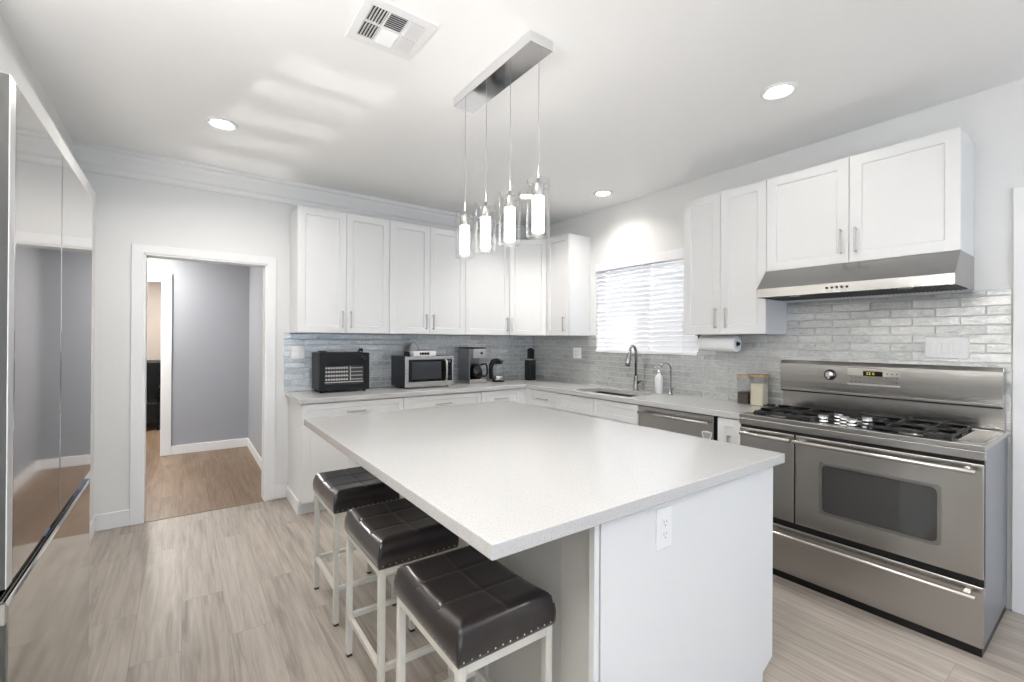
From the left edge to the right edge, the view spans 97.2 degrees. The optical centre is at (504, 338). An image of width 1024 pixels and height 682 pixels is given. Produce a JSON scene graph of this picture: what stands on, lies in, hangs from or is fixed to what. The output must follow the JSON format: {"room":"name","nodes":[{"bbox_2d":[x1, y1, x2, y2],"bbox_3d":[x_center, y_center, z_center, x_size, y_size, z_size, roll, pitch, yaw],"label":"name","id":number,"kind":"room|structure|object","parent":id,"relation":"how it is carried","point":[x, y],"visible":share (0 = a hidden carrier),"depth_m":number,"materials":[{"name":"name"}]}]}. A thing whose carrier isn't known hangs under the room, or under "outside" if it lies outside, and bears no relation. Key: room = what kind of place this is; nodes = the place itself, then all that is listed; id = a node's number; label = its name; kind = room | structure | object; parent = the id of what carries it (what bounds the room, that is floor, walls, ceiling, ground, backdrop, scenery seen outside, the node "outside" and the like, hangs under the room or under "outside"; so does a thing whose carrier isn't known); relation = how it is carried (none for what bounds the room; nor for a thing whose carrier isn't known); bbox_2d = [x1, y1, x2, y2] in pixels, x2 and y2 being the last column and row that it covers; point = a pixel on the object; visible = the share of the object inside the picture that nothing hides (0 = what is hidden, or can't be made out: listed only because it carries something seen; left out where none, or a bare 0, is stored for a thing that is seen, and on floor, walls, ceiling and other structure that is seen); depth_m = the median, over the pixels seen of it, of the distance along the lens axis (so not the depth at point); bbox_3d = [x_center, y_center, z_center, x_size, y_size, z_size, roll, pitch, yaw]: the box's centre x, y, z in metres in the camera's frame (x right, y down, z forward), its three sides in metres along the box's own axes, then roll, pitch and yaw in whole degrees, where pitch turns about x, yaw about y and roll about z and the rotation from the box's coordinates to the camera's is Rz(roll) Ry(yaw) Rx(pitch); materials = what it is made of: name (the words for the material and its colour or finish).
{"room":"kitchen","nodes":[
{"label":"kitchen","id":0,"kind":"room"},
{"bbox_2d":[0,12,95,520],"bbox_3d":[-2.564,0.002,2.166,0.635,2.727,2.084,0,0,-35],"label":"wall","id":1,"kind":"structure","parent":0,"point":[13,62],"depth_m":2.31,"materials":[{"name":"paint"}]},
{"bbox_2d":[89,516,94,543],"bbox_3d":[-2.305,1.308,2.347,0.014,0.118,2.064,0,0,-35],"label":"baseboard","id":2,"kind":"structure","parent":1,"relation":"attached to","point":[92,522],"depth_m":3.08,"materials":[{"name":"paint"}]},
{"bbox_2d":[92,309,93,328],"bbox_3d":[-2.822,-0.139,3.084,0.008,0.135,0.116,0,0,-35],"label":"wall switch","id":3,"kind":"object","parent":1,"relation":"attached to","point":[92,309],"visible":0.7,"depth_m":3.10,"materials":[{"name":"white plastic"}]},
{"bbox_2d":[147,282,160,359],"bbox_3d":[-5.832,0.131,7.326,5.400,2.450,0.100,0,0,-35],"label":"wall","id":4,"kind":"structure","parent":0,"point":[153,288],"depth_m":7.34,"materials":[{"name":"beige paint"}]},
{"bbox_2d":[147,258,249,445],"bbox_3d":[-4.839,0.132,4.725,4.000,2.450,0.110,0,0,-35],"label":"wall","id":5,"kind":"structure","parent":0,"point":[210,377],"depth_m":5.51,"materials":[{"name":"grey paint"}]},
{"bbox_2d":[147,272,171,455],"bbox_3d":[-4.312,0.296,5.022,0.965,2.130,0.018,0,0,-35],"label":"trim","id":6,"kind":"structure","parent":5,"relation":"attached to","point":[166,278],"depth_m":5.27,"materials":[{"name":"paint"}]},
{"bbox_2d":[171,438,246,454],"bbox_3d":[-3.602,1.314,5.532,0.795,0.105,0.014,0,0,-35],"label":"baseboard","id":7,"kind":"structure","parent":5,"relation":"attached to","point":[215,445],"depth_m":5.51,"materials":[{"name":"paint"}]},
{"bbox_2d":[248,267,262,457],"bbox_3d":[-2.592,0.146,4.915,0.120,2.450,2.186,0,0,-35],"label":"wall","id":8,"kind":"structure","parent":0,"point":[256,273],"depth_m":5.21,"materials":[{"name":"grey paint"}]},
{"bbox_2d":[247,438,261,470],"bbox_3d":[-2.650,1.318,4.868,0.014,0.105,2.172,0,0,-35],"label":"baseboard","id":9,"kind":"structure","parent":8,"relation":"attached to","point":[250,446],"depth_m":5.15,"materials":[{"name":"paint"}]},
{"bbox_2d":[83,171,523,514],"bbox_3d":[-1.534,0.013,4.253,4.735,2.727,0.120,0,0,-35],"label":"wall","id":10,"kind":"structure","parent":0,"point":[129,211],"depth_m":3.31,"materials":[{"name":"paint"}]},
{"bbox_2d":[93,509,128,531],"bbox_3d":[-2.833,1.307,3.248,0.198,0.118,0.014,0,0,-35],"label":"baseboard","id":11,"kind":"structure","parent":10,"relation":"attached to","point":[116,519],"depth_m":3.24,"materials":[{"name":"paint"}]},
{"bbox_2d":[129,243,276,525],"bbox_3d":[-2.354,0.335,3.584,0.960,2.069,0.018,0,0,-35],"label":"trim","id":12,"kind":"structure","parent":10,"relation":"attached to","point":[137,250],"depth_m":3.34,"materials":[{"name":"paint"}]},
{"bbox_2d":[144,500,263,522],"bbox_3d":[-2.369,1.368,3.593,0.790,0.004,0.030,0,0,-35],"label":"threshold","id":13,"kind":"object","parent":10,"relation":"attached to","point":[259,500],"depth_m":3.57,"materials":[{"name":"beige wood"}]},
{"bbox_2d":[275,483,286,498],"bbox_3d":[-1.931,1.314,3.890,0.096,0.118,0.014,0,0,-35],"label":"baseboard","id":14,"kind":"structure","parent":10,"relation":"attached to","point":[280,490],"depth_m":3.88,"materials":[{"name":"paint"}]},
{"bbox_2d":[290,346,304,358],"bbox_3d":[-1.820,0.119,3.960,0.116,0.118,0.008,0,0,-35],"label":"wall switch","id":15,"kind":"object","parent":10,"relation":"attached to","point":[296,352],"visible":1,"depth_m":3.96,"materials":[{"name":"white plastic"}]},
{"bbox_2d":[72,139,536,239],"bbox_3d":[-1.297,-1.258,4.296,4.115,0.182,0.078,0,0,-35],"label":"trim","id":16,"kind":"structure","parent":10,"relation":"attached to","point":[91,157],"depth_m":3.74,"materials":[{"name":"paint"}]},
{"bbox_2d":[289,205,389,333],"bbox_3d":[-1.454,-0.569,4.008,0.775,1.036,0.367,0,0,-35],"label":"upper cabinet","id":17,"kind":"object","parent":10,"relation":"attached to","point":[340,261],"visible":1,"depth_m":3.86,"materials":[{"name":"paint"}]},
{"bbox_2d":[284,333,532,391],"bbox_3d":[-0.785,0.210,4.707,2.770,0.514,0.008,0,0,-35],"label":"backsplash","id":18,"kind":"structure","parent":10,"relation":"attached to","point":[380,348],"depth_m":4.44,"materials":[{"name":"tile"}]},
{"bbox_2d":[388,220,465,334],"bbox_3d":[-0.812,-0.564,4.466,0.799,1.036,0.367,0,0,-35],"label":"upper cabinet","id":19,"kind":"object","parent":10,"relation":"attached to","point":[427,279],"visible":0.93,"depth_m":4.32,"materials":[{"name":"paint"}]},
{"bbox_2d":[465,234,509,334],"bbox_3d":[-0.262,-0.559,4.857,0.549,1.036,0.367,0,0,-35],"label":"upper cabinet","id":20,"kind":"object","parent":10,"relation":"attached to","point":[487,275],"visible":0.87,"depth_m":4.74,"materials":[{"name":"paint"}]},
{"bbox_2d":[497,239,547,335],"bbox_3d":[0.279,-0.556,5.098,0.608,1.036,0.602,0,0,-35],"label":"upper cabinet","id":21,"kind":"object","parent":10,"relation":"attached to","point":[527,261],"visible":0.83,"depth_m":4.88,"materials":[{"name":"paint"}]},
{"bbox_2d":[0,0,1023,226],"bbox_3d":[1.026,-1.393,0.674,4.735,0.100,8.914,0,0,-35],"label":"ceiling","id":22,"kind":"structure","parent":0,"point":[638,98],"depth_m":2.36,"materials":[{"name":"paint"}]},
{"bbox_2d":[205,117,237,130],"bbox_3d":[-1.780,-1.349,2.836,0.176,0.012,0.176,0,0,-35],"label":"recessed light","id":23,"kind":"object","parent":22,"relation":"in","point":[219,123],"visible":1,"depth_m":2.83,"materials":[{"name":"paint"}]},
{"bbox_2d":[345,0,437,60],"bbox_3d":[-0.497,-1.344,1.967,0.305,0.011,0.305,0,0,-35],"label":"ceiling vent","id":24,"kind":"object","parent":22,"relation":"in","point":[383,25],"visible":1,"depth_m":1.95,"materials":[{"name":"paint"}]},
{"bbox_2d":[453,30,552,258],"bbox_3d":[-0.037,-0.900,2.277,0.130,0.891,0.750,0,0,-35],"label":"pendant light","id":25,"kind":"object","parent":22,"relation":"hanging from","point":[532,48],"visible":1,"depth_m":2.18,"materials":[{"name":"white glass"}]},
{"bbox_2d":[460,225,469,254],"bbox_3d":[-0.226,-0.559,2.539,0.055,0.164,0.055,0,0,-35],"label":"diffuser","id":26,"kind":"object","parent":25,"relation":"attached to","point":[464,229],"depth_m":2.52,"materials":[{"name":"white glass"}]},
{"bbox_2d":[480,216,490,248],"bbox_3d":[-0.101,-0.558,2.364,0.055,0.164,0.055,0,0,-35],"label":"diffuser","id":27,"kind":"object","parent":25,"relation":"attached to","point":[485,227],"depth_m":2.34,"materials":[{"name":"white glass"}]},
{"bbox_2d":[504,206,515,241],"bbox_3d":[0.024,-0.558,2.188,0.055,0.164,0.055,0,0,-35],"label":"diffuser","id":28,"kind":"object","parent":25,"relation":"attached to","point":[509,211],"depth_m":2.17,"materials":[{"name":"white glass"}]},
{"bbox_2d":[532,195,543,233],"bbox_3d":[0.148,-0.557,2.013,0.055,0.164,0.055,0,0,-35],"label":"diffuser","id":29,"kind":"object","parent":25,"relation":"attached to","point":[537,200],"depth_m":1.99,"materials":[{"name":"white glass"}]},
{"bbox_2d":[517,193,531,199],"bbox_3d":[0.204,-1.334,4.227,0.176,0.012,0.176,0,0,-35],"label":"recessed light","id":30,"kind":"object","parent":22,"relation":"in","point":[524,196],"visible":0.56,"depth_m":4.23,"materials":[{"name":"paint"}]},
{"bbox_2d":[593,190,612,196],"bbox_3d":[0.899,-1.330,4.130,0.176,0.012,0.176,0,0,-35],"label":"recessed light","id":31,"kind":"object","parent":22,"relation":"in","point":[601,193],"visible":1,"depth_m":4.13,"materials":[{"name":"paint"}]},
{"bbox_2d":[760,81,797,100],"bbox_3d":[1.474,-1.330,2.427,0.176,0.012,0.176,0,0,-35],"label":"recessed light","id":32,"kind":"object","parent":22,"relation":"in","point":[777,91],"visible":1,"depth_m":2.42,"materials":[{"name":"paint"}]},
{"bbox_2d":[88,424,1023,681],"bbox_3d":[-1.273,1.413,2.104,6.785,0.080,13.900,0,0,-35],"label":"floor","id":33,"kind":"structure","parent":0,"point":[229,594],"depth_m":2.25,"materials":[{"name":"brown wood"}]},
{"bbox_2d":[0,72,92,681],"bbox_3d":[-1.509,0.433,1.028,0.720,1.872,0.947,0,0,-35],"label":"refrigerator","id":34,"kind":"object","parent":33,"relation":"on","point":[46,210],"visible":1,"depth_m":1.06,"materials":[{"name":"silver metal"}]},
{"bbox_2d":[146,360,160,429],"bbox_3d":[-5.513,0.847,6.854,0.620,1.020,0.660,0,0,-35],"label":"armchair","id":35,"kind":"object","parent":33,"relation":"on","point":[153,384],"visible":0.16,"depth_m":7.01,"materials":[{"name":"black leather"}]},
{"bbox_2d":[286,397,402,514],"bbox_3d":[-1.385,0.940,3.917,0.840,0.872,0.600,0,0,-35],"label":"base cabinet","id":36,"kind":"object","parent":33,"relation":"on","point":[309,454],"depth_m":3.59,"materials":[{"name":"paint"}]},
{"bbox_2d":[313,466,399,626],"bbox_3d":[-0.805,1.056,2.413,0.331,0.640,0.426,0,0,-35],"label":"bar stool","id":37,"kind":"object","parent":33,"relation":"on","point":[340,491],"visible":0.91,"depth_m":2.28,"materials":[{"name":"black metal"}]},
{"bbox_2d":[344,498,458,681],"bbox_3d":[-0.445,1.058,1.890,0.331,0.640,0.426,0,0,-35],"label":"bar stool","id":38,"kind":"object","parent":33,"relation":"on","point":[389,535],"visible":0.88,"depth_m":1.77,"materials":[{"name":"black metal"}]},
{"bbox_2d":[403,391,480,409],"bbox_3d":[-0.714,0.945,4.395,0.806,0.872,0.600,0,0,-35],"label":"base cabinet","id":39,"kind":"object","parent":33,"relation":"on","point":[425,401],"visible":0.25,"depth_m":4.16,"materials":[{"name":"paint"}]},
{"bbox_2d":[285,378,776,418],"bbox_3d":[0.034,0.490,3.564,2.756,0.040,2.803,0,0,-35],"label":"countertop","id":40,"kind":"structure","parent":39,"relation":"on","point":[700,405],"depth_m":3.87,"materials":[{"name":"white stone"}]},
{"bbox_2d":[312,348,368,392],"bbox_3d":[-1.448,0.275,4.028,0.460,0.374,0.305,0,0,-35],"label":"toaster oven","id":41,"kind":"object","parent":40,"relation":"on","point":[331,371],"visible":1,"depth_m":3.91,"materials":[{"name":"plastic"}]},
{"bbox_2d":[391,355,452,388],"bbox_3d":[-0.801,0.316,4.433,0.505,0.302,0.400,0,0,-35],"label":"microwave","id":42,"kind":"object","parent":40,"relation":"on","point":[407,372],"visible":1,"depth_m":4.30,"materials":[{"name":"silver plastic"}]},
{"bbox_2d":[407,342,418,351],"bbox_3d":[-0.912,0.096,4.495,0.127,0.136,0.128,0,0,-35],"label":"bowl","id":43,"kind":"object","parent":42,"relation":"on","point":[413,346],"visible":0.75,"depth_m":4.46,"materials":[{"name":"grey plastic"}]},
{"bbox_2d":[408,351,435,355],"bbox_3d":[-0.808,0.142,4.391,0.230,0.046,0.140,0,0,-35],"label":"tray","id":44,"kind":"object","parent":42,"relation":"on","point":[412,353],"visible":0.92,"depth_m":4.33,"materials":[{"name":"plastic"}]},
{"bbox_2d":[458,347,487,383],"bbox_3d":[-0.332,0.280,4.838,0.247,0.382,0.245,0,0,-35],"label":"coffee maker","id":45,"kind":"object","parent":40,"relation":"on","point":[470,371],"visible":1,"depth_m":4.75,"materials":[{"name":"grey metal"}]},
{"bbox_2d":[489,358,503,381],"bbox_3d":[-0.104,0.342,4.997,0.214,0.260,0.144,0,0,-35],"label":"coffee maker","id":46,"kind":"object","parent":40,"relation":"on","point":[495,378],"visible":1,"depth_m":4.95,"materials":[{"name":"black plastic"}]},
{"bbox_2d":[525,360,535,379],"bbox_3d":[0.293,0.359,5.231,0.104,0.232,0.100,0,0,-35],"label":"knife block","id":47,"kind":"object","parent":40,"relation":"on","point":[530,365],"visible":0.92,"depth_m":5.19,"materials":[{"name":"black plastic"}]},
{"bbox_2d":[573,391,636,423],"bbox_3d":[0.986,0.609,4.082,0.392,0.184,0.657,0,0,-35],"label":"sink","id":48,"kind":"object","parent":40,"relation":"in","point":[618,394],"visible":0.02,"depth_m":4.22,"materials":[{"name":"metal"}]},
{"bbox_2d":[625,345,643,390],"bbox_3d":[1.192,0.266,4.117,0.164,0.425,0.134,0,0,-35],"label":"kitchen faucet","id":49,"kind":"object","parent":40,"relation":"on","point":[636,382],"visible":1,"depth_m":4.16,"materials":[{"name":"metal"}]},
{"bbox_2d":[655,367,662,393],"bbox_3d":[1.352,0.361,3.959,0.071,0.236,0.070,0,0,27],"label":"soap dispenser","id":50,"kind":"object","parent":40,"relation":"on","point":[658,378],"visible":1,"depth_m":3.93,"materials":[{"name":"white plastic"}]},
{"bbox_2d":[661,363,673,394],"bbox_3d":[1.385,0.342,3.872,0.132,0.275,0.050,0,0,-10],"label":"tap","id":51,"kind":"object","parent":40,"relation":"on","point":[670,388],"visible":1,"depth_m":3.88,"materials":[{"name":"metal"}]},
{"bbox_2d":[737,374,750,403],"bbox_3d":[1.788,0.372,3.355,0.092,0.216,0.092,0,0,-35],"label":"glass canister","id":52,"kind":"object","parent":40,"relation":"on","point":[744,397],"visible":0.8,"depth_m":3.33,"materials":[{"name":"brown glass"}]},
{"bbox_2d":[750,374,768,405],"bbox_3d":[1.841,0.369,3.264,0.100,0.224,0.100,0,0,-35],"label":"glass canister","id":53,"kind":"object","parent":40,"relation":"on","point":[759,391],"visible":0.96,"depth_m":3.23,"materials":[{"name":"beige glass"}]},
{"bbox_2d":[394,545,555,681],"bbox_3d":[-0.109,1.058,1.405,0.331,0.640,0.426,0,0,-35],"label":"bar stool","id":54,"kind":"object","parent":33,"relation":"on","point":[473,610],"visible":0.98,"depth_m":1.31,"materials":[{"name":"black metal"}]},
{"bbox_2d":[480,388,530,404],"bbox_3d":[-0.143,0.950,4.779,0.568,0.872,0.638,0,0,-35],"label":"base cabinet","id":55,"kind":"object","parent":33,"relation":"on","point":[508,394],"depth_m":4.60,"materials":[{"name":"paint"}]},
{"bbox_2d":[530,389,568,410],"bbox_3d":[0.590,0.954,4.657,0.593,0.872,0.410,0,0,-35],"label":"base cabinet","id":56,"kind":"object","parent":33,"relation":"on","point":[546,399],"visible":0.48,"depth_m":4.50,"materials":[{"name":"paint"}]},
{"bbox_2d":[386,467,772,681],"bbox_3d":[0.139,0.944,2.339,1.087,0.876,1.898,0,0,-35],"label":"kitchen island","id":57,"kind":"object","parent":33,"relation":"on","point":[698,607],"visible":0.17,"depth_m":1.48,"materials":[{"name":"paint"}]},
{"bbox_2d":[304,400,784,560],"bbox_3d":[-0.004,0.486,2.237,1.456,0.038,1.957,0,0,-35],"label":"island countertop","id":58,"kind":"structure","parent":57,"relation":"on","point":[507,477],"depth_m":1.69,"materials":[{"name":"white stone"}]},
{"bbox_2d":[656,505,671,550],"bbox_3d":[0.504,0.599,1.428,0.078,0.128,0.009,0,0,-35],"label":"island outlet","id":59,"kind":"object","parent":57,"relation":"attached to","point":[663,515],"visible":1,"depth_m":1.42,"materials":[{"name":"white plastic"}]},
{"bbox_2d":[661,516,667,539],"bbox_3d":[0.506,0.599,1.426,0.033,0.067,0.004,0,0,-35],"label":"receptacle","id":60,"kind":"object","parent":59,"relation":"attached to","point":[664,519],"depth_m":1.42,"materials":[{"name":"white plastic"}]},
{"bbox_2d":[557,393,638,425],"bbox_3d":[0.986,0.959,4.100,0.593,0.865,0.955,0,0,-35],"label":"base cabinet","id":61,"kind":"object","parent":33,"relation":"on","point":[618,411],"visible":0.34,"depth_m":3.89,"materials":[{"name":"paint"}]},
{"bbox_2d":[637,405,718,440],"bbox_3d":[1.428,0.957,3.431,0.592,0.870,0.638,0,0,-35],"label":"dishwasher","id":62,"kind":"object","parent":33,"relation":"on","point":[682,422],"visible":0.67,"depth_m":3.26,"materials":[{"name":"silver metal"}]},
{"bbox_2d":[702,431,711,438],"bbox_3d":[1.382,0.664,3.087,0.004,0.069,0.072,0,0,-35],"label":"magnet","id":63,"kind":"object","parent":62,"relation":"attached to","point":[706,434],"visible":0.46,"depth_m":3.08,"materials":[{"name":"white plastic"}]},
{"bbox_2d":[718,417,740,444],"bbox_3d":[1.685,0.957,3.118,0.593,0.872,0.157,0,0,-35],"label":"base cabinet","id":64,"kind":"object","parent":33,"relation":"on","point":[728,428],"visible":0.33,"depth_m":2.97,"materials":[{"name":"paint"}]},
{"bbox_2d":[739,359,1007,657],"bbox_3d":[2.010,0.769,2.561,0.692,1.250,1.068,0,0,-35],"label":"gas range","id":65,"kind":"object","parent":33,"relation":"on","point":[889,504],"visible":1,"depth_m":2.32,"materials":[{"name":"metal"}]},
{"bbox_2d":[739,424,985,587],"bbox_3d":[1.770,0.812,2.390,0.104,0.560,1.060,0,0,-35],"label":"oven","id":66,"kind":"object","parent":65,"relation":"in","point":[919,510],"depth_m":2.25,"materials":[{"name":"silver metal"}]},
{"bbox_2d":[740,408,1006,451],"bbox_3d":[2.010,0.482,2.560,0.560,0.026,1.068,0,0,-35],"label":"cooktop","id":67,"kind":"object","parent":65,"relation":"in","point":[970,439],"depth_m":2.34,"materials":[{"name":"silver metal"}]},
{"bbox_2d":[536,79,1023,609],"bbox_3d":[2.956,0.035,1.978,0.140,2.727,8.794,0,0,-35],"label":"wall","id":68,"kind":"structure","parent":0,"point":[993,118],"depth_m":2.69,"materials":[{"name":"paint"}]},
{"bbox_2d":[546,233,589,335],"bbox_3d":[0.658,-0.554,4.790,0.346,1.036,0.338,0,0,-35],"label":"upper cabinet","id":69,"kind":"object","parent":68,"relation":"attached to","point":[568,255],"visible":1,"depth_m":4.68,"materials":[{"name":"paint"}]},
{"bbox_2d":[573,347,580,358],"bbox_3d":[0.782,0.152,4.887,0.009,0.118,0.125,0,0,-35],"label":"wall outlet","id":70,"kind":"object","parent":68,"relation":"attached to","point":[576,351],"visible":1,"depth_m":4.89,"materials":[{"name":"white plastic"}]},
{"bbox_2d":[602,264,652,346],"bbox_3d":[1.371,-0.318,4.277,0.040,0.913,1.145,0,0,-35],"label":"window","id":71,"kind":"structure","parent":68,"relation":"in","point":[652,264],"depth_m":4.28,"materials":[{"name":"glass"}]},
{"bbox_2d":[595,249,697,354],"bbox_3d":[1.290,-0.318,4.220,0.067,0.909,1.139,0,0,-35],"label":"window blind","id":72,"kind":"object","parent":71,"relation":"attached to","point":[676,343],"visible":0.73,"depth_m":4.20,"materials":[{"name":"white plastic"}]},
{"bbox_2d":[683,180,786,334],"bbox_3d":[1.684,-0.551,3.349,0.346,1.036,0.613,0,0,-35],"label":"upper cabinet","id":73,"kind":"object","parent":68,"relation":"attached to","point":[725,232],"visible":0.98,"depth_m":3.23,"materials":[{"name":"paint"}]},
{"bbox_2d":[533,290,1011,435],"bbox_3d":[1.482,0.121,3.919,0.008,0.757,3.906,0,0,-35],"label":"backsplash","id":74,"kind":"structure","parent":68,"relation":"attached to","point":[880,329],"depth_m":3.02,"materials":[{"name":"tile"}]},
{"bbox_2d":[757,250,973,300],"bbox_3d":[2.091,-0.355,2.692,0.443,0.182,0.930,0,0,-35],"label":"range hood","id":75,"kind":"object","parent":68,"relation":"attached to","point":[949,270],"visible":1,"depth_m":2.49,"materials":[{"name":"silver metal"}]},
{"bbox_2d":[767,127,973,271],"bbox_3d":[2.133,-0.757,2.721,0.346,0.621,0.928,0,0,-35],"label":"upper cabinet","id":76,"kind":"object","parent":68,"relation":"attached to","point":[916,196],"visible":0.98,"depth_m":2.54,"materials":[{"name":"paint"}]},
{"bbox_2d":[925,337,968,358],"bbox_3d":[2.467,0.049,2.522,0.008,0.118,0.178,0,0,-35],"label":"wall switch","id":77,"kind":"object","parent":68,"relation":"attached to","point":[935,347],"visible":1,"depth_m":2.52,"materials":[{"name":"white plastic"}]},
{"bbox_2d":[973,288,1011,291],"bbox_3d":[2.575,-0.258,2.386,0.010,0.009,0.140,0,0,-35],"label":"trim","id":78,"kind":"structure","parent":68,"relation":"attached to","point":[1003,288],"depth_m":2.38,"materials":[{"name":"tile"}]},
{"bbox_2d":[1012,186,1023,614],"bbox_3d":[2.904,0.312,1.912,0.018,2.173,1.005,0,0,-35],"label":"trim","id":79,"kind":"structure","parent":68,"relation":"attached to","point":[1018,193],"depth_m":2.30,"materials":[{"name":"paint"}]},
{"label":"outside","id":80,"kind":"structure","parent":0,"visible":0},
{"bbox_2d":[608,317,697,346],"bbox_3d":[2.807,0.783,6.911,0.200,2.250,7.000,0,0,-35],"label":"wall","id":81,"kind":"structure","parent":80,"point":[659,317],"depth_m":7.49,"materials":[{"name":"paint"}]},
{"bbox_3d":[1.623,0.008,3.445,0.040,0.081,0.340,0,0,-35],"label":"paper towel holder","id":82,"kind":"object","parent":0,"visible":0},
{"bbox_2d":[697,336,740,351],"bbox_3d":[1.629,0.037,3.436,0.115,0.115,0.288,0,0,-35],"label":"paper towel roll","id":83,"kind":"object","parent":82,"relation":"hanging from","point":[704,343],"visible":1,"depth_m":3.38,"materials":[{"name":"white paper"}]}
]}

